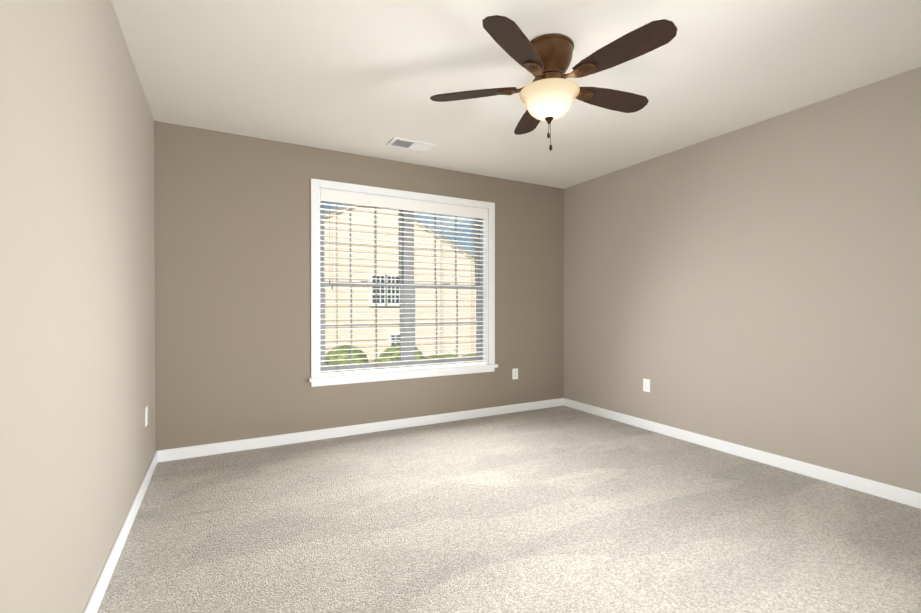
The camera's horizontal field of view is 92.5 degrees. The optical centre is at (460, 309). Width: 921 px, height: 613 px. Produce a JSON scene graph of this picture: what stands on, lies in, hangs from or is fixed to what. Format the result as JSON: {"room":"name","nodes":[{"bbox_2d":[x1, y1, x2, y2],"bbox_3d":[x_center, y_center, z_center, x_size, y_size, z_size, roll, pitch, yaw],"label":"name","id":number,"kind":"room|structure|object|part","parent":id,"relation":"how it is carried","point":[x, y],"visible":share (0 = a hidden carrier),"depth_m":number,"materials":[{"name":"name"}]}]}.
{"room":"empty bedroom","nodes":[
{"label":"empty bedroom","id":0,"kind":"room"},
{"bbox_2d":[0,0,155,612],"bbox_3d":[-1.235,-0.111,1.282,0.120,2.440,4.500,0,0,-29],"label":"wall","id":1,"kind":"structure","parent":0,"point":[77,325],"depth_m":1.38,"materials":[{"name":"beige paint"}]},
{"bbox_2d":[83,451,157,612],"bbox_3d":[-1.164,1.066,1.299,0.013,0.085,4.207,0,0,-29],"label":"baseboard","id":2,"kind":"structure","parent":1,"relation":"attached to","point":[97,595],"depth_m":1.94,"materials":[{"name":"white wood"}]},
{"bbox_2d":[145,406,147,426],"bbox_3d":[-1.964,0.669,2.759,0.008,0.114,0.070,0,0,-29],"label":"electrical outlet","id":3,"kind":"object","parent":1,"relation":"attached to","point":[146,415],"visible":1,"depth_m":2.74,"materials":[{"name":"white plastic"}]},
{"bbox_2d":[154,121,563,450],"bbox_3d":[-0.547,-0.131,4.128,3.810,2.440,0.160,0,0,-29],"label":"wall","id":4,"kind":"structure","parent":0,"point":[232,287],"depth_m":3.53,"materials":[{"name":"brown paint"}]},
{"bbox_2d":[157,398,563,461],"bbox_3d":[-0.506,1.048,4.060,3.810,0.085,0.013,0,0,-29],"label":"baseboard","id":5,"kind":"structure","parent":4,"relation":"attached to","point":[224,447],"depth_m":3.76,"materials":[{"name":"white wood"}]},
{"bbox_2d":[309,178,497,386],"bbox_3d":[-0.475,-0.223,4.136,1.845,1.725,0.207,0,0,-29],"label":"window","id":6,"kind":"structure","parent":4,"relation":"in","point":[317,378],"depth_m":4.13,"materials":[{"name":"white"}]},
{"bbox_3d":[-0.510,-0.230,4.200,1.531,1.438,0.032,0,0,-29],"label":"glass","id":7,"kind":"part","parent":6,"relation":"part of","materials":[{"name":"clear glass"}]},
{"bbox_3d":[-0.510,-0.223,4.200,1.651,1.573,0.062,0,0,-29],"label":"window sash","id":8,"kind":"part","parent":6,"relation":"part of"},
{"bbox_2d":[320,189,486,219],"bbox_3d":[-0.468,-0.962,4.117,1.647,0.093,0.069,0,0,-29],"label":"blind valance","id":9,"kind":"object","parent":6,"relation":"attached to","point":[360,199],"visible":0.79,"depth_m":4.03,"materials":[{"name":"white plastic"}]},
{"bbox_2d":[329,202,337,372],"bbox_3d":[-1.081,-0.208,3.780,0.045,1.506,0.092,0,0,25],"label":"blind cord","id":10,"kind":"object","parent":9,"relation":"hanging from","point":[329,202],"depth_m":3.78,"materials":[{"name":"white fabric"}]},
{"bbox_2d":[440,214,440,364],"bbox_3d":[-0.182,-0.212,4.289,0.002,1.506,0.054,0,0,-29],"label":"blind cord","id":11,"kind":"object","parent":9,"relation":"hanging from","point":[440,284],"depth_m":4.31,"materials":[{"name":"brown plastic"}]},
{"bbox_2d":[471,218,471,360],"bbox_3d":[0.124,-0.213,4.455,0.002,1.506,0.054,0,0,-29],"label":"blind cord","id":12,"kind":"object","parent":9,"relation":"hanging from","point":[471,218],"depth_m":4.48,"materials":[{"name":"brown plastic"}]},
{"bbox_2d":[512,368,517,379],"bbox_3d":[0.578,0.681,4.651,0.070,0.114,0.008,0,0,-29],"label":"electrical outlet","id":13,"kind":"object","parent":4,"relation":"attached to","point":[515,373],"visible":1,"depth_m":4.65,"materials":[{"name":"white plastic"}]},
{"bbox_2d":[97,406,920,612],"bbox_3d":[0.490,1.162,2.231,4.050,0.120,4.500,0,0,-29],"label":"floor","id":14,"kind":"structure","parent":0,"point":[561,509],"depth_m":2.20,"materials":[{"name":"carpet"}]},
{"bbox_2d":[111,0,920,188],"bbox_3d":[0.490,-1.397,2.213,4.050,0.120,4.500,0,0,-29],"label":"ceiling","id":15,"kind":"structure","parent":0,"point":[369,78],"depth_m":2.47,"materials":[{"name":"white paint"}]},
{"bbox_2d":[386,137,435,152],"bbox_3d":[-0.402,-1.341,3.601,0.360,0.012,0.190,0,0,-29],"label":"ceiling vent","id":16,"kind":"object","parent":15,"relation":"in","point":[408,144],"visible":1,"depth_m":3.59,"materials":[{"name":"white metal"}]},
{"bbox_2d":[430,15,676,150],"bbox_3d":[0.494,-1.075,2.255,1.190,0.526,1.208,0,0,-29],"label":"fan","id":17,"kind":"object","parent":15,"relation":"hanging from","point":[549,93],"visible":1,"depth_m":2.15,"materials":[{"name":"brown wood"}]},
{"bbox_3d":[0.454,-1.041,2.255,0.302,0.129,0.302,0,0,-29],"label":"lamp shade","id":18,"kind":"part","parent":17,"relation":"part of","materials":[{"name":"white glass"}]},
{"bbox_2d":[564,67,920,492],"bbox_3d":[2.216,-0.124,3.162,0.120,2.440,4.500,0,0,-29],"label":"wall","id":19,"kind":"structure","parent":0,"point":[757,286],"depth_m":3.09,"materials":[{"name":"beige paint"}]},
{"bbox_2d":[643,379,649,391],"bbox_3d":[1.689,0.690,4.002,0.008,0.114,0.070,0,0,-29],"label":"electrical outlet","id":20,"kind":"object","parent":19,"relation":"attached to","point":[646,385],"visible":1,"depth_m":4.00,"materials":[{"name":"white plastic"}]},
{"bbox_2d":[564,398,920,508],"bbox_3d":[2.170,1.054,3.115,0.013,0.085,4.207,0,0,-29],"label":"baseboard","id":21,"kind":"structure","parent":19,"relation":"attached to","point":[891,492],"depth_m":3.08,"materials":[{"name":"white wood"}]},
{"label":"outside","id":22,"kind":"structure","parent":0,"visible":0},
{"bbox_3d":[-15.802,4.141,33.415,85.000,0.100,65.420,0,0,-29],"label":"ground","id":23,"kind":"structure","parent":22,"visible":0},
{"bbox_2d":[324,204,475,361],"bbox_3d":[-3.725,0.975,13.305,12.696,6.505,9.065,0,0,-29],"label":"house","id":24,"kind":"structure","parent":23,"relation":"on","point":[421,298],"depth_m":9.35,"materials":[{"name":"beige"}]},
{"bbox_2d":[325,344,475,364],"bbox_3d":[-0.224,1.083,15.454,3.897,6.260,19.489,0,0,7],"label":"bush","id":25,"kind":"object","parent":23,"relation":"on","point":[378,360],"depth_m":6.64,"materials":[{"name":"green plant"}]}
]}

